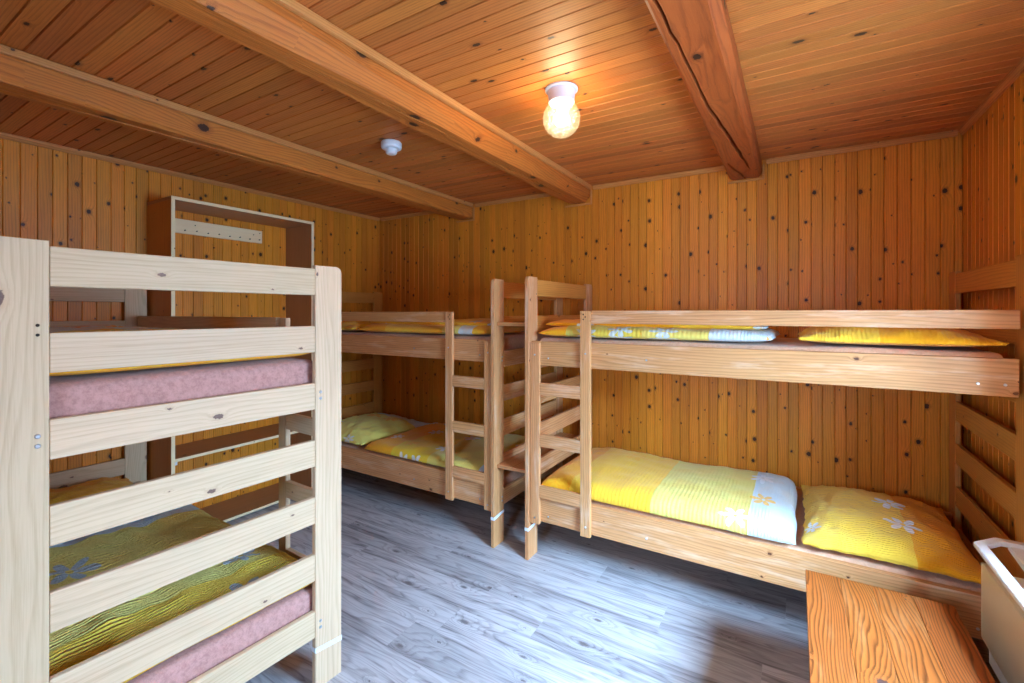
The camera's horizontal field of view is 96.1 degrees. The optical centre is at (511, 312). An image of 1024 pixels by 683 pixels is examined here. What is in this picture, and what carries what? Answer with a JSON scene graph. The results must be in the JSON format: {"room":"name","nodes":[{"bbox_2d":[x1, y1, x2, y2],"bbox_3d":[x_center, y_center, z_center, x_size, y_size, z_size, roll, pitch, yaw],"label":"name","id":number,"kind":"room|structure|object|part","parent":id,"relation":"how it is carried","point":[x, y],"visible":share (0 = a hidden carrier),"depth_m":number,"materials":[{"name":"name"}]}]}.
{"room":"bunk bed dormitory","nodes":[
{"label":"bunk bed dormitory","id":0,"kind":"room"},
{"bbox_2d":[0,138,379,508],"bbox_3d":[-2.510,0.245,3.229,0.060,2.630,4.190,0,0,32],"label":"wall","id":1,"kind":"structure","parent":0,"point":[63,199],"depth_m":3.32,"materials":[{"name":"brown wood"}]},
{"bbox_2d":[0,132,379,220],"bbox_3d":[-2.481,-0.993,3.197,0.022,0.030,4.046,0,0,32],"label":"trim","id":2,"kind":"structure","parent":1,"relation":"attached to","point":[3,135],"depth_m":3.22,"materials":[{"name":"brown wood"}]},
{"bbox_2d":[175,218,261,243],"bbox_3d":[-2.275,-0.624,3.519,0.032,0.102,0.734,0,0,32],"label":"board","id":3,"kind":"object","parent":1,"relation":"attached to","point":[182,226],"visible":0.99,"depth_m":3.53,"materials":[{"name":"wood"}]},
{"bbox_2d":[0,0,1023,217],"bbox_3d":[-0.530,-1.040,2.011,4.710,0.060,4.190,0,0,32],"label":"ceiling","id":4,"kind":"structure","parent":0,"point":[818,75],"depth_m":1.99,"materials":[{"name":"brown wood"}]},
{"bbox_2d":[0,44,473,222],"bbox_3d":[-1.501,-0.932,2.608,0.223,0.152,4.064,0,0,32],"label":"ceiling beam","id":5,"kind":"structure","parent":4,"relation":"attached to","point":[23,75],"depth_m":2.28,"materials":[{"name":"brown wood"}]},
{"bbox_2d":[148,0,591,207],"bbox_3d":[-0.523,-0.936,2.006,0.249,0.144,4.064,0,0,32],"label":"ceiling beam","id":6,"kind":"structure","parent":4,"relation":"attached to","point":[287,32],"depth_m":1.80,"materials":[{"name":"brown wood"}]},
{"bbox_2d":[381,139,401,155],"bbox_3d":[-0.716,-0.973,2.730,0.120,0.072,0.120,0,0,32],"label":"smoke detector","id":7,"kind":"object","parent":4,"relation":"attached to","point":[391,146],"visible":1,"depth_m":2.70,"materials":[{"name":"white plastic"}]},
{"bbox_2d":[545,81,577,126],"bbox_3d":[0.224,-0.900,2.081,0.168,0.217,0.168,0,0,32],"label":"ceiling lamp","id":8,"kind":"object","parent":4,"relation":"attached to","point":[561,94],"visible":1,"depth_m":2.05,"materials":[{"name":"white ceramic"}]},
{"bbox_3d":[0.224,-0.892,2.081,0.070,0.103,0.070,0,0,32],"label":"bulb","id":9,"kind":"part","parent":8,"relation":"part of","materials":[{"name":"white glass"}]},
{"bbox_2d":[645,0,763,183],"bbox_3d":[0.511,-0.944,1.370,0.221,0.128,4.064,0,0,32],"label":"ceiling beam","id":10,"kind":"structure","parent":4,"relation":"attached to","point":[698,35],"depth_m":1.74,"materials":[{"name":"brown wood"}]},
{"bbox_2d":[226,468,999,682],"bbox_3d":[-0.530,1.540,2.011,4.710,0.080,4.190,0,0,32],"label":"floor","id":11,"kind":"structure","parent":0,"point":[426,596],"depth_m":2.33,"materials":[{"name":"grey wood"}]},
{"bbox_2d":[0,236,341,682],"bbox_3d":[-1.880,0.656,2.115,2.158,1.687,0.993,0,0,34],"label":"bunk bed","id":12,"kind":"object","parent":11,"relation":"on","point":[33,273],"visible":0.77,"depth_m":1.43,"materials":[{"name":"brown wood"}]},
{"bbox_3d":[-1.246,0.656,1.155,0.024,1.687,0.118,0,0,34],"label":"post","id":13,"kind":"part","parent":12,"relation":"part of","materials":[{"name":"brown wood"}]},
{"bbox_3d":[-2.763,1.012,2.714,0.021,0.105,0.755,0,0,34],"label":"rail","id":14,"kind":"part","parent":12,"relation":"part of","materials":[{"name":"brown wood"}]},
{"bbox_3d":[-2.763,0.106,2.714,0.021,0.105,0.755,0,0,34],"label":"rail","id":15,"kind":"part","parent":12,"relation":"part of","materials":[{"name":"brown wood"}]},
{"bbox_3d":[-2.763,-0.120,2.714,0.021,0.105,0.755,0,0,34],"label":"rail","id":16,"kind":"part","parent":12,"relation":"part of","materials":[{"name":"brown wood"}]},
{"bbox_3d":[-2.517,0.656,3.075,0.024,1.687,0.118,0,0,34],"label":"post","id":17,"kind":"part","parent":12,"relation":"part of","materials":[{"name":"brown wood"}]},
{"bbox_2d":[49,357,311,418],"bbox_3d":[-1.888,0.245,2.119,2.080,0.118,0.830,0,0,34],"label":"mattress","id":18,"kind":"object","parent":12,"relation":"on","point":[69,395],"visible":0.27,"depth_m":1.46,"materials":[{"name":"pink fabric"}]},
{"bbox_2d":[49,325,308,375],"bbox_3d":[-1.833,0.127,2.077,1.964,0.114,0.807,0,0,34],"label":"duvet","id":19,"kind":"object","parent":18,"relation":"on","point":[87,328],"visible":0.14,"depth_m":1.68,"materials":[{"name":"yellow fabric"}]},
{"bbox_3d":[-1.001,1.012,1.516,0.021,0.105,0.755,0,0,34],"label":"rail","id":20,"kind":"part","parent":12,"relation":"part of","materials":[{"name":"brown wood"}]},
{"bbox_3d":[-1.001,0.785,1.516,0.021,0.105,0.755,0,0,34],"label":"rail","id":21,"kind":"part","parent":12,"relation":"part of","materials":[{"name":"brown wood"}]},
{"bbox_3d":[-1.001,0.559,1.516,0.021,0.105,0.755,0,0,34],"label":"rail","id":22,"kind":"part","parent":12,"relation":"part of","materials":[{"name":"brown wood"}]},
{"bbox_3d":[-1.001,0.333,1.516,0.021,0.105,0.755,0,0,34],"label":"rail","id":23,"kind":"part","parent":12,"relation":"part of","materials":[{"name":"brown wood"}]},
{"bbox_3d":[-1.001,0.106,1.516,0.021,0.105,0.755,0,0,34],"label":"rail","id":24,"kind":"part","parent":12,"relation":"part of","materials":[{"name":"brown wood"}]},
{"bbox_3d":[-1.001,-0.120,1.516,0.021,0.105,0.755,0,0,34],"label":"rail","id":25,"kind":"part","parent":12,"relation":"part of","materials":[{"name":"brown wood"}]},
{"bbox_3d":[-1.786,0.059,2.602,1.716,0.073,0.024,0,0,34],"label":"guard rail","id":26,"kind":"part","parent":12,"relation":"part of","materials":[{"name":"brown wood"}]},
{"bbox_2d":[126,585,311,682],"bbox_3d":[-1.880,1.181,2.114,2.080,0.136,0.830,0,0,34],"label":"mattress","id":27,"kind":"object","parent":12,"relation":"on","point":[190,663],"visible":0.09,"depth_m":1.60,"materials":[{"name":"pink fabric"}]},
{"bbox_2d":[49,477,132,504],"bbox_3d":[-2.481,1.043,2.514,0.571,0.132,0.767,0,0,34],"label":"pillow","id":28,"kind":"object","parent":27,"relation":"on","point":[102,484],"visible":0.27,"depth_m":2.60,"materials":[{"name":"yellow fabric"}]},
{"bbox_2d":[49,504,311,682],"bbox_3d":[-1.535,1.052,1.873,1.264,0.114,0.854,0,0,34],"label":"duvet","id":29,"kind":"object","parent":27,"relation":"on","point":[71,561],"visible":0.49,"depth_m":1.80,"materials":[{"name":"yellow fabric"}]},
{"bbox_3d":[-1.001,1.238,1.516,0.021,0.105,0.755,0,0,34],"label":"rail","id":30,"kind":"part","parent":12,"relation":"part of","materials":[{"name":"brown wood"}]},
{"bbox_3d":[-0.755,0.656,1.877,0.024,1.687,0.118,0,0,34],"label":"post","id":31,"kind":"part","parent":12,"relation":"part of","materials":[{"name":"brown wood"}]},
{"bbox_2d":[147,195,313,521],"bbox_3d":[-2.085,0.372,3.509,0.365,2.256,1.036,0,0,32],"label":"shelf unit","id":32,"kind":"object","parent":11,"relation":"on","point":[163,455],"visible":0.56,"depth_m":3.41,"materials":[{"name":"brown wood"}]},
{"bbox_3d":[-2.353,0.383,3.079,0.359,2.234,0.022,0,0,32],"label":"panel","id":33,"kind":"part","parent":32,"relation":"part of","materials":[{"name":"brown wood"}]},
{"bbox_3d":[-2.088,-0.745,3.510,0.359,0.022,1.036,0,0,32],"label":"panel","id":34,"kind":"part","parent":32,"relation":"part of","materials":[{"name":"brown wood"}]},
{"bbox_2d":[175,423,291,458],"bbox_3d":[-2.089,0.967,3.511,0.355,0.020,0.991,0,0,32],"label":"shelf","id":35,"kind":"object","parent":32,"relation":"attached to","point":[203,447],"depth_m":3.40,"materials":[{"name":"brown wood"}]},
{"bbox_3d":[-2.089,1.479,3.511,0.355,0.018,0.991,0,0,32],"label":"panel","id":36,"kind":"part","parent":32,"relation":"part of","materials":[{"name":"brown wood"}]},
{"bbox_3d":[-1.822,0.383,3.942,0.359,2.234,0.022,0,0,32],"label":"panel","id":37,"kind":"part","parent":32,"relation":"part of","materials":[{"name":"brown wood"}]},
{"bbox_2d":[341,279,562,547],"bbox_3d":[-0.755,0.642,3.917,2.138,1.715,1.021,0,0,32],"label":"bunk bed","id":38,"kind":"object","parent":11,"relation":"on","point":[486,488],"visible":0.61,"depth_m":3.15,"materials":[{"name":"brown wood"}]},
{"bbox_3d":[-1.655,0.984,4.471,0.021,0.105,0.783,0,0,32],"label":"rail","id":39,"kind":"part","parent":38,"relation":"part of","materials":[{"name":"orange wood"}]},
{"bbox_3d":[-1.655,0.757,4.471,0.021,0.105,0.783,0,0,32],"label":"rail","id":40,"kind":"part","parent":38,"relation":"part of","materials":[{"name":"orange wood"}]},
{"bbox_3d":[-1.655,0.531,4.471,0.021,0.105,0.783,0,0,32],"label":"rail","id":41,"kind":"part","parent":38,"relation":"part of","materials":[{"name":"orange wood"}]},
{"bbox_3d":[-1.655,-0.148,4.471,0.021,0.105,0.783,0,0,32],"label":"rail","id":42,"kind":"part","parent":38,"relation":"part of","materials":[{"name":"orange wood"}]},
{"bbox_3d":[-1.419,0.642,4.856,0.024,1.715,0.118,0,0,32],"label":"post","id":43,"kind":"part","parent":38,"relation":"part of","materials":[{"name":"orange wood"}]},
{"bbox_3d":[-1.169,0.032,3.620,1.696,0.073,0.024,0,0,32],"label":"guard rail","id":44,"kind":"part","parent":38,"relation":"part of","materials":[{"name":"brown wood"}]},
{"bbox_3d":[-0.994,1.185,3.533,2.086,0.168,0.034,0,0,32],"label":"rail","id":45,"kind":"part","parent":38,"relation":"part of","materials":[{"name":"brown wood"}]},
{"bbox_3d":[-0.994,0.253,3.533,2.086,0.145,0.034,0,0,32],"label":"rail","id":46,"kind":"part","parent":38,"relation":"part of","materials":[{"name":"brown wood"}]},
{"bbox_2d":[341,441,523,485],"bbox_3d":[-0.754,1.158,3.917,2.060,0.125,0.850,0,0,32],"label":"mattress","id":47,"kind":"object","parent":38,"relation":"on","point":[509,476],"visible":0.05,"depth_m":3.36,"materials":[{"name":"pink fabric"}]},
{"bbox_2d":[341,413,430,444],"bbox_3d":[-1.299,1.020,4.207,0.751,0.139,0.829,0,0,32],"label":"pillow","id":48,"kind":"object","parent":47,"relation":"on","point":[364,429],"visible":0.73,"depth_m":4.02,"materials":[{"name":"yellow fabric"}]},
{"bbox_2d":[364,423,524,471],"bbox_3d":[-0.440,1.046,3.676,1.208,0.087,0.850,0,0,32],"label":"duvet","id":49,"kind":"object","parent":47,"relation":"on","point":[425,443],"visible":0.6,"depth_m":3.52,"materials":[{"name":"yellow fabric"}]},
{"bbox_2d":[341,330,552,349],"bbox_3d":[-0.754,0.218,3.917,2.060,0.116,0.850,0,0,32],"label":"mattress","id":50,"kind":"object","parent":38,"relation":"on","point":[516,340],"visible":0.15,"depth_m":3.33,"materials":[{"name":"pink fabric"}]},
{"bbox_2d":[341,321,371,330],"bbox_3d":[-1.368,0.102,4.127,0.625,0.110,0.669,0,0,32],"label":"pillow","id":51,"kind":"object","parent":50,"relation":"on","point":[345,325],"visible":0.24,"depth_m":3.82,"materials":[{"name":"yellow fabric"}]},
{"bbox_2d":[359,318,524,334],"bbox_3d":[-0.541,0.099,3.623,1.259,0.115,0.632,0,0,32],"label":"duvet","id":52,"kind":"object","parent":50,"relation":"on","point":[480,326],"visible":0.73,"depth_m":3.34,"materials":[{"name":"yellow fabric"}]},
{"bbox_3d":[-0.094,0.642,2.981,0.024,1.715,0.118,0,0,32],"label":"post","id":53,"kind":"part","parent":38,"relation":"part of","materials":[{"name":"brown wood"}]},
{"bbox_2d":[497,321,524,325],"bbox_3d":[0.244,0.074,3.286,0.229,0.023,0.930,0,0,32],"label":"shelf","id":54,"kind":"object","parent":38,"relation":"attached to","point":[520,323],"visible":0.24,"depth_m":2.90,"materials":[{"name":"brown wood"}]},
{"bbox_3d":[0.142,0.304,3.366,0.021,0.105,0.783,0,0,32],"label":"rail","id":55,"kind":"part","parent":38,"relation":"part of","materials":[{"name":"brown wood"}]},
{"bbox_3d":[0.142,0.078,3.366,0.021,0.105,0.783,0,0,32],"label":"rail","id":56,"kind":"part","parent":38,"relation":"part of","materials":[{"name":"orange wood"}]},
{"bbox_3d":[0.142,1.210,3.366,0.021,0.105,0.783,0,0,32],"label":"rail","id":57,"kind":"part","parent":38,"relation":"part of","materials":[{"name":"brown wood"}]},
{"bbox_3d":[0.142,0.984,3.366,0.021,0.105,0.783,0,0,32],"label":"rail","id":58,"kind":"part","parent":38,"relation":"part of","materials":[{"name":"brown wood"}]},
{"bbox_3d":[0.142,0.757,3.366,0.021,0.105,0.783,0,0,32],"label":"rail","id":59,"kind":"part","parent":38,"relation":"part of","materials":[{"name":"brown wood"}]},
{"bbox_3d":[0.142,0.531,3.366,0.021,0.105,0.783,0,0,32],"label":"rail","id":60,"kind":"part","parent":38,"relation":"part of","materials":[{"name":"brown wood"}]},
{"bbox_3d":[0.142,-0.148,3.366,0.021,0.105,0.783,0,0,32],"label":"rail","id":61,"kind":"part","parent":38,"relation":"part of","materials":[{"name":"orange wood"}]},
{"bbox_3d":[0.379,0.642,3.749,0.024,1.715,0.118,0,0,32],"label":"post","id":62,"kind":"part","parent":38,"relation":"part of","materials":[{"name":"brown wood"}]},
{"bbox_2d":[525,254,1023,639],"bbox_3d":[1.262,0.640,2.670,2.153,1.720,1.031,0,0,32],"label":"bunk bed","id":63,"kind":"object","parent":11,"relation":"on","point":[956,376],"visible":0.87,"depth_m":2.21,"materials":[{"name":"brown wood"}]},
{"bbox_3d":[0.119,0.640,2.838,0.024,1.720,0.118,0,0,32],"label":"post","id":64,"kind":"part","parent":63,"relation":"part of","materials":[{"name":"brown wood"}]},
{"bbox_2d":[497,432,577,473],"bbox_3d":[0.244,0.986,3.286,0.229,0.023,0.930,0,0,32],"label":"shelf","id":65,"kind":"object","parent":63,"relation":"attached to","point":[516,463],"visible":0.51,"depth_m":3.00,"materials":[{"name":"brown wood"}]},
{"bbox_3d":[0.358,0.073,3.227,0.021,0.105,0.793,0,0,32],"label":"rail","id":66,"kind":"part","parent":63,"relation":"part of","materials":[{"name":"orange wood"}]},
{"bbox_3d":[0.358,0.979,3.227,0.021,0.105,0.793,0,0,32],"label":"rail","id":67,"kind":"part","parent":63,"relation":"part of","materials":[{"name":"brown wood"}]},
{"bbox_3d":[0.358,0.752,3.227,0.021,0.105,0.793,0,0,32],"label":"rail","id":68,"kind":"part","parent":63,"relation":"part of","materials":[{"name":"brown wood"}]},
{"bbox_3d":[0.358,0.526,3.227,0.021,0.105,0.793,0,0,32],"label":"rail","id":69,"kind":"part","parent":63,"relation":"part of","materials":[{"name":"brown wood"}]},
{"bbox_3d":[0.358,-0.153,3.227,0.021,0.105,0.793,0,0,32],"label":"rail","id":70,"kind":"part","parent":63,"relation":"part of","materials":[{"name":"orange wood"}]},
{"bbox_3d":[0.597,0.640,3.615,0.024,1.720,0.118,0,0,32],"label":"post","id":71,"kind":"part","parent":63,"relation":"part of","materials":[{"name":"brown wood"}]},
{"bbox_3d":[1.018,1.180,2.283,2.090,0.168,0.034,0,0,32],"label":"rail","id":72,"kind":"part","parent":63,"relation":"part of","materials":[{"name":"brown wood"}]},
{"bbox_2d":[540,336,1002,357],"bbox_3d":[1.254,0.212,2.664,2.040,0.119,0.855,0,0,32],"label":"mattress","id":73,"kind":"object","parent":63,"relation":"on","point":[777,343],"visible":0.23,"depth_m":2.20,"materials":[{"name":"pink fabric"}]},
{"bbox_2d":[539,319,779,341],"bbox_3d":[0.858,0.091,2.748,1.276,0.114,0.648,0,0,32],"label":"duvet","id":74,"kind":"object","parent":73,"relation":"on","point":[568,328],"visible":0.7,"depth_m":2.43,"materials":[{"name":"yellow fabric"}]},
{"bbox_2d":[798,326,1008,346],"bbox_3d":[1.769,0.092,2.196,0.691,0.112,0.662,0,0,32],"label":"pillow","id":75,"kind":"object","parent":73,"relation":"on","point":[940,337],"visible":0.77,"depth_m":1.95,"materials":[{"name":"yellow fabric"}]},
{"bbox_3d":[1.018,0.247,2.283,2.090,0.145,0.034,0,0,32],"label":"rail","id":76,"kind":"part","parent":63,"relation":"part of","materials":[{"name":"brown wood"}]},
{"bbox_2d":[591,490,980,592],"bbox_3d":[1.254,1.151,2.664,2.040,0.129,0.855,0,0,32],"label":"mattress","id":77,"kind":"object","parent":63,"relation":"on","point":[799,513],"visible":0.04,"depth_m":2.08,"materials":[{"name":"pink fabric"}]},
{"bbox_2d":[541,448,796,544],"bbox_3d":[0.949,1.026,2.804,1.349,0.114,0.840,0,0,32],"label":"duvet","id":78,"kind":"object","parent":77,"relation":"on","point":[762,505],"visible":0.95,"depth_m":2.57,"materials":[{"name":"yellow fabric"}]},
{"bbox_2d":[801,485,980,583],"bbox_3d":[1.808,1.015,2.275,0.648,0.135,0.840,0,0,32],"label":"pillow","id":79,"kind":"object","parent":77,"relation":"on","point":[905,531],"visible":0.99,"depth_m":2.08,"materials":[{"name":"yellow fabric"}]},
{"bbox_3d":[1.175,0.026,2.166,1.699,0.073,0.024,0,0,32],"label":"guard rail","id":80,"kind":"part","parent":63,"relation":"part of","materials":[{"name":"brown wood"}]},
{"bbox_3d":[1.503,1.180,3.060,2.101,0.168,0.034,0,0,32],"label":"rail","id":81,"kind":"part","parent":63,"relation":"part of","materials":[{"name":"wood"}]},
{"bbox_3d":[2.408,0.640,2.501,0.024,1.720,0.118,0,0,32],"label":"post","id":82,"kind":"part","parent":63,"relation":"part of","materials":[{"name":"orange wood"}]},
{"bbox_3d":[2.168,1.206,2.113,0.021,0.105,0.793,0,0,32],"label":"rail","id":83,"kind":"part","parent":63,"relation":"part of","materials":[{"name":"orange wood"}]},
{"bbox_3d":[2.168,0.979,2.113,0.021,0.105,0.793,0,0,32],"label":"rail","id":84,"kind":"part","parent":63,"relation":"part of","materials":[{"name":"orange wood"}]},
{"bbox_3d":[2.168,0.752,2.113,0.021,0.105,0.793,0,0,32],"label":"rail","id":85,"kind":"part","parent":63,"relation":"part of","materials":[{"name":"orange wood"}]},
{"bbox_3d":[2.168,0.526,2.113,0.021,0.105,0.793,0,0,32],"label":"rail","id":86,"kind":"part","parent":63,"relation":"part of","materials":[{"name":"orange wood"}]},
{"bbox_3d":[2.168,-0.153,2.113,0.021,0.105,0.793,0,0,32],"label":"rail","id":87,"kind":"part","parent":63,"relation":"part of","materials":[{"name":"orange wood"}]},
{"bbox_3d":[2.168,0.073,2.113,0.021,0.105,0.793,0,0,32],"label":"rail","id":88,"kind":"part","parent":63,"relation":"part of","materials":[{"name":"orange wood"}]},
{"bbox_3d":[2.168,0.299,2.113,0.021,0.105,0.793,0,0,32],"label":"rail","id":89,"kind":"part","parent":63,"relation":"part of","materials":[{"name":"orange wood"}]},
{"bbox_3d":[1.930,0.640,1.724,0.024,1.720,0.118,0,0,32],"label":"post","id":90,"kind":"part","parent":63,"relation":"part of","materials":[{"name":"orange wood"}]},
{"bbox_2d":[805,569,995,682],"bbox_3d":[1.200,1.275,1.453,0.449,0.450,0.732,0,0,32],"label":"table","id":91,"kind":"object","parent":11,"relation":"on","point":[858,632],"visible":1,"depth_m":1.49,"materials":[{"name":"brown wood"}]},
{"bbox_2d":[973,538,1023,682],"bbox_3d":[1.537,1.166,1.219,0.236,0.668,1.087,0,0,32],"label":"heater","id":92,"kind":"object","parent":11,"relation":"on","point":[1002,594],"visible":1,"depth_m":1.48,"materials":[{"name":"beige metal"}]},
{"bbox_3d":[1.532,0.841,1.222,0.226,0.018,1.087,0,0,32],"label":"frame","id":93,"kind":"part","parent":92,"relation":"part of","materials":[{"name":"white metal"}]},
{"bbox_2d":[380,130,962,531],"bbox_3d":[0.552,0.245,3.770,4.710,2.630,0.060,0,0,32],"label":"wall","id":94,"kind":"structure","parent":0,"point":[881,228],"depth_m":3.14,"materials":[{"name":"brown wood"}]},
{"bbox_2d":[380,211,433,220],"bbox_3d":[-0.972,-0.993,4.658,1.015,0.030,0.022,0,0,32],"label":"trim","id":95,"kind":"structure","parent":94,"relation":"attached to","point":[423,212],"depth_m":4.72,"materials":[{"name":"brown wood"}]},
{"bbox_2d":[474,193,551,206],"bbox_3d":[0.043,-0.993,4.034,0.905,0.030,0.022,0,0,32],"label":"trim","id":96,"kind":"structure","parent":94,"relation":"attached to","point":[540,195],"depth_m":4.05,"materials":[{"name":"brown wood"}]},
{"bbox_2d":[593,165,724,189],"bbox_3d":[1.057,-0.993,3.410,0.963,0.030,0.022,0,0,32],"label":"trim","id":97,"kind":"structure","parent":94,"relation":"attached to","point":[717,168],"depth_m":3.38,"materials":[{"name":"brown wood"}]},
{"bbox_2d":[766,130,957,163],"bbox_3d":[2.070,-0.993,2.787,0.926,0.030,0.022,0,0,32],"label":"trim","id":98,"kind":"structure","parent":94,"relation":"attached to","point":[952,133],"depth_m":2.75,"materials":[{"name":"brown wood"}]},
{"bbox_2d":[963,72,1023,576],"bbox_3d":[1.552,0.245,0.730,0.300,2.630,4.190,0,0,32],"label":"wall","id":99,"kind":"structure","parent":0,"point":[993,147],"depth_m":2.15,"materials":[{"name":"brown wood"}]},
{"bbox_2d":[959,57,1023,134],"bbox_3d":[1.408,-0.991,0.804,0.022,0.034,4.046,0,0,32],"label":"trim","id":100,"kind":"structure","parent":99,"relation":"attached to","point":[1012,76],"depth_m":2.10,"materials":[{"name":"brown wood"}]}
]}

